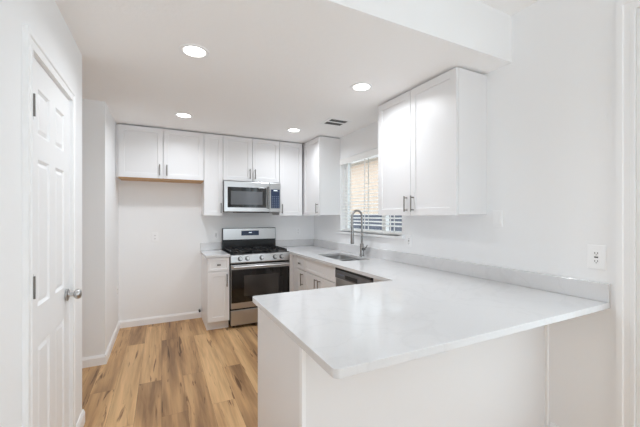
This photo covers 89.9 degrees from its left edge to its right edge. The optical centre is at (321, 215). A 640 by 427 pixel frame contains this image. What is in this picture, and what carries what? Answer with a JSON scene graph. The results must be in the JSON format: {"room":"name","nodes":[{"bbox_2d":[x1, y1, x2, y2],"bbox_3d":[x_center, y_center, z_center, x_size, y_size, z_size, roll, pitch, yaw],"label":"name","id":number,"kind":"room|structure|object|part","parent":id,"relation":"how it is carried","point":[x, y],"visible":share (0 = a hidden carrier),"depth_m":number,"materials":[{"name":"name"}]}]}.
{"room":"kitchen","nodes":[
{"label":"kitchen","id":0,"kind":"room"},
{"bbox_2d":[0,0,118,426],"bbox_3d":[-0.834,-0.005,0.484,0.120,2.760,7.610,0,0,-27],"label":"wall","id":1,"kind":"structure","parent":0,"point":[44,18],"depth_m":1.18,"materials":[{"name":"white paint"}]},
{"bbox_2d":[22,24,75,426],"bbox_3d":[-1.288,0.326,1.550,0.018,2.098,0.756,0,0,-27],"label":"trim","id":2,"kind":"structure","parent":1,"relation":"attached to","point":[31,46],"depth_m":1.23,"materials":[{"name":"paint"}]},
{"bbox_2d":[33,56,81,426],"bbox_3d":[-1.274,0.354,1.552,0.094,2.018,0.630,0,0,-27],"label":"door","id":3,"kind":"structure","parent":1,"relation":"in","point":[51,292],"depth_m":1.50,"materials":[{"name":"paint"}]},
{"bbox_3d":[-1.373,0.435,1.779,0.068,0.066,0.066,0,0,-27],"label":"knob","id":4,"kind":"part","parent":3,"relation":"part of","materials":[{"name":"silver metal"}]},
{"bbox_2d":[76,409,84,426],"bbox_3d":[-1.522,1.330,2.013,0.014,0.090,0.267,0,0,-27],"label":"baseboard","id":5,"kind":"structure","parent":1,"relation":"attached to","point":[81,421],"depth_m":2.06,"materials":[{"name":"paint"}]},
{"bbox_2d":[105,321,119,363],"bbox_3d":[-2.235,1.330,3.442,0.014,0.090,1.064,0,0,-27],"label":"baseboard","id":6,"kind":"structure","parent":1,"relation":"attached to","point":[111,344],"depth_m":3.33,"materials":[{"name":"paint"}]},
{"bbox_2d":[82,99,106,357],"bbox_3d":[-2.663,0.107,2.717,1.400,2.536,0.120,0,0,-27],"label":"wall","id":7,"kind":"structure","parent":0,"point":[94,113],"depth_m":2.94,"materials":[{"name":"white paint"}]},
{"bbox_2d":[82,354,104,367],"bbox_3d":[-2.624,1.330,2.662,1.380,0.090,0.014,0,0,-27],"label":"baseboard","id":8,"kind":"structure","parent":7,"relation":"attached to","point":[91,361],"depth_m":2.93,"materials":[{"name":"paint"}]},
{"bbox_2d":[82,318,257,426],"bbox_3d":[-0.225,1.425,0.787,4.040,0.100,7.610,0,0,-27],"label":"floor","id":9,"kind":"structure","parent":0,"point":[182,373],"depth_m":2.71,"materials":[{"name":"brown wood"}]},
{"bbox_2d":[201,254,228,329],"bbox_3d":[-1.361,0.937,4.100,0.256,0.876,0.666,0,0,-27],"label":"base cabinet","id":10,"kind":"object","parent":9,"relation":"on","point":[214,271],"visible":0.98,"depth_m":3.86,"materials":[{"name":"paint"}]},
{"bbox_2d":[200,242,229,257],"bbox_3d":[-1.373,0.433,4.110,0.276,0.132,0.638,0,0,-27],"label":"countertop","id":11,"kind":"structure","parent":10,"relation":"on","point":[208,250],"depth_m":4.32,"materials":[{"name":"white stone"}]},
{"bbox_3d":[-1.234,0.585,3.844,0.250,0.156,0.019,0,0,-27],"label":"drawer","id":12,"kind":"part","parent":10,"relation":"part of","materials":[{"name":"paint"}]},
{"bbox_3d":[-1.234,0.969,3.844,0.250,0.596,0.019,0,0,-27],"label":"door","id":13,"kind":"part","parent":10,"relation":"part of","materials":[{"name":"paint"}]},
{"bbox_2d":[222,227,289,326],"bbox_3d":[-0.885,0.773,4.301,0.761,1.203,0.703,0,0,-27],"label":"gas range","id":14,"kind":"object","parent":9,"relation":"on","point":[257,266],"visible":0.92,"depth_m":4.05,"materials":[{"name":"silver metal"}]},
{"bbox_3d":[-0.765,1.248,4.061,0.753,0.183,0.028,0,0,-27],"label":"drawer","id":15,"kind":"part","parent":14,"relation":"part of","materials":[{"name":"silver metal"}]},
{"bbox_2d":[223,248,288,254],"bbox_3d":[-0.893,0.473,4.318,0.761,0.025,0.545,0,0,-27],"label":"cooktop","id":16,"kind":"object","parent":14,"relation":"in","point":[232,251],"depth_m":4.15,"materials":[{"name":"black metal"}]},
{"bbox_3d":[-0.764,0.868,4.058,0.753,0.534,0.036,0,0,-27],"label":"oven door","id":17,"kind":"part","parent":14,"relation":"part of","materials":[{"name":"black glass"}]},
{"bbox_3d":[-0.768,0.528,4.067,0.757,0.103,0.056,0,0,-27],"label":"control panel","id":18,"kind":"part","parent":14,"relation":"part of","materials":[{"name":"silver metal"}]},
{"bbox_3d":[-0.753,0.863,4.038,0.441,0.255,0.001,0,0,-27],"label":"glass","id":19,"kind":"part","parent":14,"relation":"part of","materials":[{"name":"black glass"}]},
{"bbox_3d":[-0.742,0.623,4.015,0.701,0.026,0.064,0,0,-27],"label":"handle","id":20,"kind":"part","parent":14,"relation":"part of","materials":[{"name":"silver metal"}]},
{"bbox_2d":[289,254,292,291],"bbox_3d":[-0.407,0.937,4.256,0.051,0.876,0.060,0,0,-27],"label":"filler panel","id":21,"kind":"object","parent":9,"relation":"on","point":[290,255],"visible":0.29,"depth_m":4.23,"materials":[{"name":"paint"}]},
{"bbox_2d":[293,255,293,290],"bbox_3d":[-0.240,0.937,4.660,0.607,0.876,0.664,0,0,-27],"label":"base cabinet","id":22,"kind":"object","parent":9,"relation":"on","point":[293,255],"visible":0.02,"depth_m":4.24,"materials":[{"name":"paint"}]},
{"bbox_2d":[304,258,335,289],"bbox_3d":[0.233,0.937,3.647,0.666,0.876,0.778,0,0,-27],"label":"base cabinet","id":23,"kind":"object","parent":9,"relation":"on","point":[317,275],"visible":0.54,"depth_m":3.53,"materials":[{"name":"paint"}]},
{"bbox_3d":[-0.110,0.969,3.693,0.019,0.596,0.384,0,0,-27],"label":"door","id":24,"kind":"part","parent":23,"relation":"part of","materials":[{"name":"paint"}]},
{"bbox_3d":[0.064,0.969,3.346,0.019,0.596,0.384,0,0,-27],"label":"door","id":25,"kind":"part","parent":23,"relation":"part of","materials":[{"name":"paint"}]},
{"bbox_2d":[294,255,346,290],"bbox_3d":[-0.029,0.937,4.171,0.666,0.876,0.388,0,0,-27],"label":"base cabinet","id":26,"kind":"object","parent":9,"relation":"on","point":[299,271],"visible":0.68,"depth_m":4.03,"materials":[{"name":"paint"}]},
{"bbox_3d":[-0.251,0.585,3.976,0.019,0.156,0.232,0,0,-27],"label":"drawer","id":27,"kind":"part","parent":26,"relation":"part of","materials":[{"name":"paint"}]},
{"bbox_3d":[-0.251,0.969,3.976,0.019,0.596,0.232,0,0,-27],"label":"door","id":28,"kind":"part","parent":26,"relation":"part of","materials":[{"name":"paint"}]},
{"bbox_2d":[335,267,372,286],"bbox_3d":[0.539,0.939,3.026,0.614,0.872,0.600,0,0,-27],"label":"dishwasher","id":29,"kind":"object","parent":9,"relation":"on","point":[343,277],"visible":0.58,"depth_m":2.92,"materials":[{"name":"metal"}]},
{"bbox_3d":[0.284,0.927,2.899,0.024,0.645,0.596,0,0,-27],"label":"door","id":30,"kind":"part","parent":29,"relation":"part of","materials":[{"name":"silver metal"}]},
{"bbox_3d":[0.267,0.571,2.888,0.004,0.035,0.200,0,0,-27],"label":"pocket handle","id":31,"kind":"part","parent":29,"relation":"part of","materials":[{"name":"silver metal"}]},
{"bbox_2d":[258,308,548,426],"bbox_3d":[0.517,0.937,1.948,1.674,0.876,0.712,0,0,-27],"label":"base cabinet","id":32,"kind":"object","parent":9,"relation":"on","point":[503,381],"visible":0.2,"depth_m":1.61,"materials":[{"name":"paint"}]},
{"bbox_3d":[-0.222,0.937,1.578,0.012,0.876,0.638,0,0,-27],"label":"panel","id":33,"kind":"part","parent":32,"relation":"part of","materials":[{"name":"paint"}]},
{"bbox_3d":[-0.075,0.937,1.280,0.019,0.876,0.026,0,0,-27],"label":"corner trim","id":34,"kind":"part","parent":32,"relation":"part of","materials":[{"name":"paint"}]},
{"bbox_2d":[253,239,609,378],"bbox_3d":[-0.037,0.433,3.033,1.699,0.132,3.759,0,0,-27],"label":"countertop","id":35,"kind":"structure","parent":32,"relation":"on","point":[422,306],"depth_m":1.68,"materials":[{"name":"white stone"}]},
{"bbox_2d":[328,256,358,260],"bbox_3d":[0.242,0.595,3.683,0.366,0.191,0.677,0,0,-27],"label":"sink","id":36,"kind":"object","parent":35,"relation":"in","point":[342,258],"visible":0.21,"depth_m":3.93,"materials":[{"name":"metal"}]},
{"bbox_3d":[0.166,0.598,3.835,0.366,0.186,0.336,0,0,-27],"label":"sink bowl","id":37,"kind":"part","parent":36,"relation":"part of","materials":[{"name":"metal"}]},
{"bbox_2d":[350,210,367,255],"bbox_3d":[0.432,0.198,3.678,0.183,0.542,0.124,0,0,-27],"label":"kitchen faucet","id":38,"kind":"object","parent":35,"relation":"on","point":[362,248],"visible":0.99,"depth_m":3.71,"materials":[{"name":"silver metal"}]},
{"bbox_3d":[0.414,0.128,3.704,0.157,0.402,0.025,0,0,-27],"label":"spout","id":39,"kind":"part","parent":38,"relation":"part of","materials":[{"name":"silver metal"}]},
{"bbox_2d":[359,243,364,255],"bbox_3d":[0.473,0.394,3.734,0.060,0.150,0.060,0,0,-27],"label":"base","id":40,"kind":"object","parent":38,"relation":"on","point":[362,248],"depth_m":3.71,"materials":[{"name":"silver metal"}]},
{"bbox_3d":[1.411,0.937,2.011,0.020,0.876,0.028,0,0,-27],"label":"corner trim","id":41,"kind":"part","parent":32,"relation":"part of","materials":[{"name":"paint"}]},
{"bbox_2d":[119,179,313,321],"bbox_3d":[-1.324,0.107,4.558,2.880,2.536,0.120,0,0,-27],"label":"wall","id":42,"kind":"structure","parent":0,"point":[162,277],"depth_m":4.16,"materials":[{"name":"white paint"}]},
{"bbox_2d":[152,232,157,241],"bbox_3d":[-2.123,0.270,4.088,0.072,0.117,0.009,0,0,-27],"label":"wall outlet","id":43,"kind":"object","parent":42,"relation":"attached to","point":[154,234],"visible":1,"depth_m":4.08,"materials":[{"name":"plastic"}]},
{"bbox_2d":[120,311,201,327],"bbox_3d":[-2.042,1.330,4.125,0.939,0.090,0.014,0,0,-27],"label":"baseboard","id":44,"kind":"structure","parent":42,"relation":"attached to","point":[189,315],"depth_m":4.10,"materials":[{"name":"paint"}]},
{"bbox_2d":[118,124,203,183],"bbox_3d":[-1.959,-0.740,3.969,0.919,0.610,0.367,0,0,-27],"label":"upper cabinet","id":45,"kind":"object","parent":42,"relation":"attached to","point":[149,154],"visible":1,"depth_m":3.83,"materials":[{"name":"paint"}]},
{"bbox_2d":[116,124,118,178],"bbox_3d":[-2.399,-0.746,3.787,0.026,0.598,0.299,0,0,-27],"label":"trim","id":46,"kind":"structure","parent":45,"relation":"attached to","point":[116,124],"depth_m":3.66,"materials":[{"name":"paint"}]},
{"bbox_3d":[-2.104,-0.745,3.744,0.455,0.596,0.019,0,0,-27],"label":"door","id":47,"kind":"part","parent":45,"relation":"part of","materials":[{"name":"paint"}]},
{"bbox_3d":[-1.971,-0.443,3.993,0.919,0.016,0.313,0,0,-27],"label":"panel","id":48,"kind":"part","parent":45,"relation":"part of","materials":[{"name":"brown wood"}]},
{"bbox_3d":[-1.692,-0.745,3.949,0.456,0.596,0.019,0,0,-27],"label":"door","id":49,"kind":"part","parent":45,"relation":"part of","materials":[{"name":"paint"}]},
{"bbox_2d":[200,242,221,250],"bbox_3d":[-1.511,0.418,4.387,0.276,0.102,0.020,0,0,-27],"label":"backsplash","id":50,"kind":"structure","parent":42,"relation":"attached to","point":[216,245],"depth_m":4.38,"materials":[{"name":"white stone"}]},
{"bbox_2d":[201,133,222,215],"bbox_3d":[-1.443,-0.524,4.226,0.230,1.041,0.367,0,0,-27],"label":"upper cabinet","id":51,"kind":"object","parent":42,"relation":"attached to","point":[212,186],"visible":0.98,"depth_m":4.10,"materials":[{"name":"paint"}]},
{"bbox_2d":[213,231,218,238],"bbox_3d":[-1.454,0.265,4.421,0.072,0.117,0.010,0,0,-27],"label":"wall outlet","id":52,"kind":"object","parent":42,"relation":"attached to","point":[215,233],"visible":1,"depth_m":4.42,"materials":[{"name":"plastic"}]},
{"bbox_2d":[223,135,278,182],"bbox_3d":[-0.996,-0.753,4.449,0.765,0.583,0.367,0,0,-27],"label":"upper cabinet","id":53,"kind":"object","parent":42,"relation":"attached to","point":[244,159],"visible":0.94,"depth_m":4.31,"materials":[{"name":"paint"}]},
{"bbox_3d":[-1.106,-0.752,4.242,0.378,0.581,0.019,0,0,-27],"label":"door","id":54,"kind":"part","parent":53,"relation":"part of","materials":[{"name":"paint"}]},
{"bbox_2d":[223,181,280,212],"bbox_3d":[-0.981,-0.247,4.419,0.763,0.412,0.434,0,0,-27],"label":"microwave","id":55,"kind":"object","parent":53,"relation":"attached to","point":[238,196],"visible":0.97,"depth_m":4.25,"materials":[{"name":"metal"}]},
{"bbox_3d":[-0.974,-0.242,4.229,0.515,0.266,0.002,0,0,-27],"label":"glass","id":56,"kind":"part","parent":55,"relation":"part of","materials":[{"name":"black glass"}]},
{"bbox_3d":[-0.715,-0.245,4.335,0.022,0.300,0.046,0,0,-27],"label":"handle","id":57,"kind":"part","parent":55,"relation":"part of","materials":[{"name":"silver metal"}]},
{"bbox_3d":[-0.639,-0.252,4.414,0.156,0.398,0.030,0,0,-27],"label":"control panel","id":58,"kind":"part","parent":55,"relation":"part of","materials":[{"name":"silver metal"}]},
{"bbox_3d":[-0.763,-0.752,4.413,0.378,0.581,0.019,0,0,-27],"label":"door","id":59,"kind":"part","parent":53,"relation":"part of","materials":[{"name":"paint"}]},
{"bbox_2d":[272,142,301,215],"bbox_3d":[-0.496,-0.524,4.699,0.347,1.041,0.367,0,0,-27],"label":"upper cabinet","id":60,"kind":"object","parent":42,"relation":"attached to","point":[290,154],"visible":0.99,"depth_m":4.57,"materials":[{"name":"paint"}]},
{"bbox_2d":[55,0,509,144],"bbox_3d":[-1.207,-1.111,2.756,4.040,0.100,3.210,0,0,-27],"label":"ceiling","id":61,"kind":"structure","parent":0,"point":[272,67],"depth_m":2.25,"materials":[{"name":"white paint"}]},
{"bbox_2d":[174,112,192,117],"bbox_3d":[-1.450,-1.058,3.380,0.188,0.006,0.188,0,0,-27],"label":"recessed light","id":62,"kind":"object","parent":61,"relation":"in","point":[179,114],"visible":1,"depth_m":3.38,"materials":[{"name":"paint"}]},
{"bbox_2d":[177,114,190,117],"bbox_3d":[-1.450,-1.058,3.380,0.132,0.001,0.132,0,0,-27],"label":"diffuser","id":63,"kind":"object","parent":62,"relation":"attached to","point":[178,115],"depth_m":3.38,"materials":[{"name":"white plastic"}]},
{"bbox_2d":[179,43,209,58],"bbox_3d":[-0.818,-1.058,2.065,0.188,0.006,0.188,0,0,-27],"label":"recessed light","id":64,"kind":"object","parent":61,"relation":"in","point":[195,51],"visible":1,"depth_m":2.06,"materials":[{"name":"paint"}]},
{"bbox_2d":[183,46,204,56],"bbox_3d":[-0.818,-1.058,2.065,0.132,0.001,0.132,0,0,-27],"label":"diffuser","id":65,"kind":"object","parent":64,"relation":"attached to","point":[190,51],"depth_m":2.06,"materials":[{"name":"white plastic"}]},
{"bbox_2d":[286,128,300,131],"bbox_3d":[-0.339,-1.058,3.960,0.188,0.006,0.188,0,0,-27],"label":"recessed light","id":66,"kind":"object","parent":61,"relation":"in","point":[288,129],"visible":1,"depth_m":3.94,"materials":[{"name":"paint"}]},
{"bbox_2d":[320,117,351,126],"bbox_3d":[0.164,-1.058,3.624,0.280,0.006,0.260,0,0,-27],"label":"ceiling vent","id":67,"kind":"object","parent":61,"relation":"in","point":[330,121],"visible":1,"depth_m":3.62,"materials":[{"name":"metal"}]},
{"bbox_2d":[350,82,372,91],"bbox_3d":[0.330,-1.058,2.636,0.188,0.006,0.188,0,0,-27],"label":"recessed light","id":68,"kind":"object","parent":61,"relation":"in","point":[361,86],"visible":1,"depth_m":2.62,"materials":[{"name":"paint"}]},
{"bbox_2d":[353,84,368,90],"bbox_3d":[0.330,-1.058,2.636,0.132,0.001,0.132,0,0,-27],"label":"diffuser","id":69,"kind":"object","parent":68,"relation":"attached to","point":[356,87],"depth_m":2.64,"materials":[{"name":"white plastic"}]},
{"bbox_2d":[327,0,511,62],"bbox_3d":[-0.490,-1.223,1.318,4.040,0.324,0.004,0,0,-27],"label":"wall","id":70,"kind":"structure","parent":0,"point":[475,25],"depth_m":1.97,"materials":[{"name":"white paint"}]},
{"bbox_2d":[314,0,619,426],"bbox_3d":[1.636,-0.005,1.716,0.120,2.760,7.610,0,0,-27],"label":"wall","id":71,"kind":"structure","parent":0,"point":[551,110],"depth_m":1.98,"materials":[{"name":"white paint"}]},
{"bbox_2d":[302,136,339,215],"bbox_3d":[-0.089,-0.524,4.637,0.359,1.041,0.836,0,0,-27],"label":"upper cabinet","id":72,"kind":"object","parent":71,"relation":"attached to","point":[320,155],"visible":0.92,"depth_m":4.30,"materials":[{"name":"paint"}]},
{"bbox_3d":[-0.135,-0.523,4.431,0.019,1.039,0.504,0,0,-27],"label":"door","id":73,"kind":"part","parent":72,"relation":"part of","materials":[{"name":"paint"}]},
{"bbox_2d":[336,163,404,238],"bbox_3d":[0.566,-0.267,3.816,0.150,0.997,1.365,0,0,-27],"label":"window","id":74,"kind":"structure","parent":71,"relation":"in","point":[384,229],"depth_m":3.88,"materials":[{"name":"plastic"}]},
{"bbox_3d":[0.543,0.215,3.805,0.099,0.034,1.365,0,0,-27],"label":"sill","id":75,"kind":"part","parent":74,"relation":"part of","materials":[{"name":"paint"}]},
{"bbox_2d":[340,148,401,234],"bbox_3d":[0.554,-0.284,3.788,0.089,0.956,1.209,0,0,-27],"label":"window blind","id":76,"kind":"object","parent":74,"relation":"attached to","point":[374,152],"visible":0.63,"depth_m":3.86,"materials":[{"name":"white plastic"}]},
{"bbox_3d":[0.569,0.185,3.795,0.048,0.018,1.201,0,0,-27],"label":"rail","id":77,"kind":"part","parent":76,"relation":"part of","materials":[{"name":"white plastic"}]},
{"bbox_2d":[407,235,411,246],"bbox_3d":[0.857,0.245,3.132,0.010,0.117,0.072,0,0,-27],"label":"wall outlet","id":78,"kind":"object","parent":71,"relation":"attached to","point":[409,237],"visible":1,"depth_m":3.12,"materials":[{"name":"plastic"}]},
{"bbox_2d":[378,67,486,214],"bbox_3d":[0.870,-0.524,2.713,0.359,1.041,0.907,0,0,-27],"label":"upper cabinet","id":79,"kind":"object","parent":71,"relation":"attached to","point":[432,136],"visible":1,"depth_m":2.42,"materials":[{"name":"paint"}]},
{"bbox_3d":[0.648,-0.523,2.862,0.019,1.039,0.438,0,0,-27],"label":"door","id":80,"kind":"part","parent":79,"relation":"part of","materials":[{"name":"paint"}]},
{"bbox_3d":[0.704,-0.100,2.687,0.038,0.130,0.011,0,0,-27],"label":"handle","id":81,"kind":"part","parent":79,"relation":"part of","materials":[{"name":"silver metal"}]},
{"bbox_3d":[0.851,-0.523,2.456,0.019,1.039,0.460,0,0,-27],"label":"door","id":82,"kind":"part","parent":79,"relation":"part of","materials":[{"name":"paint"}]},
{"bbox_2d":[276,239,609,302],"bbox_3d":[0.429,0.418,3.265,0.656,0.102,3.758,0,0,-27],"label":"backsplash","id":83,"kind":"structure","parent":71,"relation":"attached to","point":[598,291],"depth_m":2.35,"materials":[{"name":"white stone"}]},
{"bbox_2d":[588,244,605,269],"bbox_3d":[1.531,0.230,1.782,0.010,0.135,0.085,0,0,-27],"label":"wall outlet","id":84,"kind":"object","parent":71,"relation":"attached to","point":[596,253],"visible":1,"depth_m":1.78,"materials":[{"name":"plastic"}]},
{"bbox_2d":[593,251,599,263],"bbox_3d":[1.529,0.230,1.781,0.003,0.068,0.033,0,0,-27],"label":"socket","id":85,"kind":"object","parent":84,"relation":"attached to","point":[596,254],"depth_m":1.78,"materials":[{"name":"plastic"}]},
{"bbox_2d":[616,0,639,426],"bbox_3d":[2.055,0.124,0.716,0.022,2.502,2.191,0,0,-27],"label":"trim","id":86,"kind":"structure","parent":71,"relation":"attached to","point":[625,9],"depth_m":1.66,"materials":[{"name":"paint"}]},
{"bbox_2d":[636,8,639,426],"bbox_3d":[2.118,0.160,0.746,0.124,2.430,2.045,0,0,-27],"label":"door","id":87,"kind":"structure","parent":71,"relation":"in","point":[638,9],"depth_m":1.62,"materials":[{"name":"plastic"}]},
{"bbox_2d":[477,0,538,15],"bbox_3d":[0.572,-1.435,-0.676,4.160,0.100,4.520,0,0,-27],"label":"ceiling","id":88,"kind":"structure","parent":0,"point":[511,7],"depth_m":2.10,"materials":[{"name":"white paint"}]},
{"label":"outside","id":89,"kind":"structure","parent":0,"visible":0},
{"bbox_3d":[7.082,1.560,21.972,27.710,0.130,47.000,0,0,-27],"label":"ground","id":90,"kind":"structure","parent":89,"visible":0},
{"bbox_2d":[351,155,377,213],"bbox_3d":[5.179,-1.165,14.261,4.800,5.320,9.500,0,0,-27],"label":"neighbouring house","id":91,"kind":"structure","parent":90,"relation":"on","point":[360,162],"depth_m":15.80,"materials":[{"name":"beige brick"}]},
{"bbox_2d":[353,215,401,230],"bbox_3d":[1.970,0.735,7.319,0.060,1.520,4.940,0,0,-27],"label":"fence","id":92,"kind":"object","parent":90,"relation":"on","point":[392,216],"visible":0.02,"depth_m":8.33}
]}

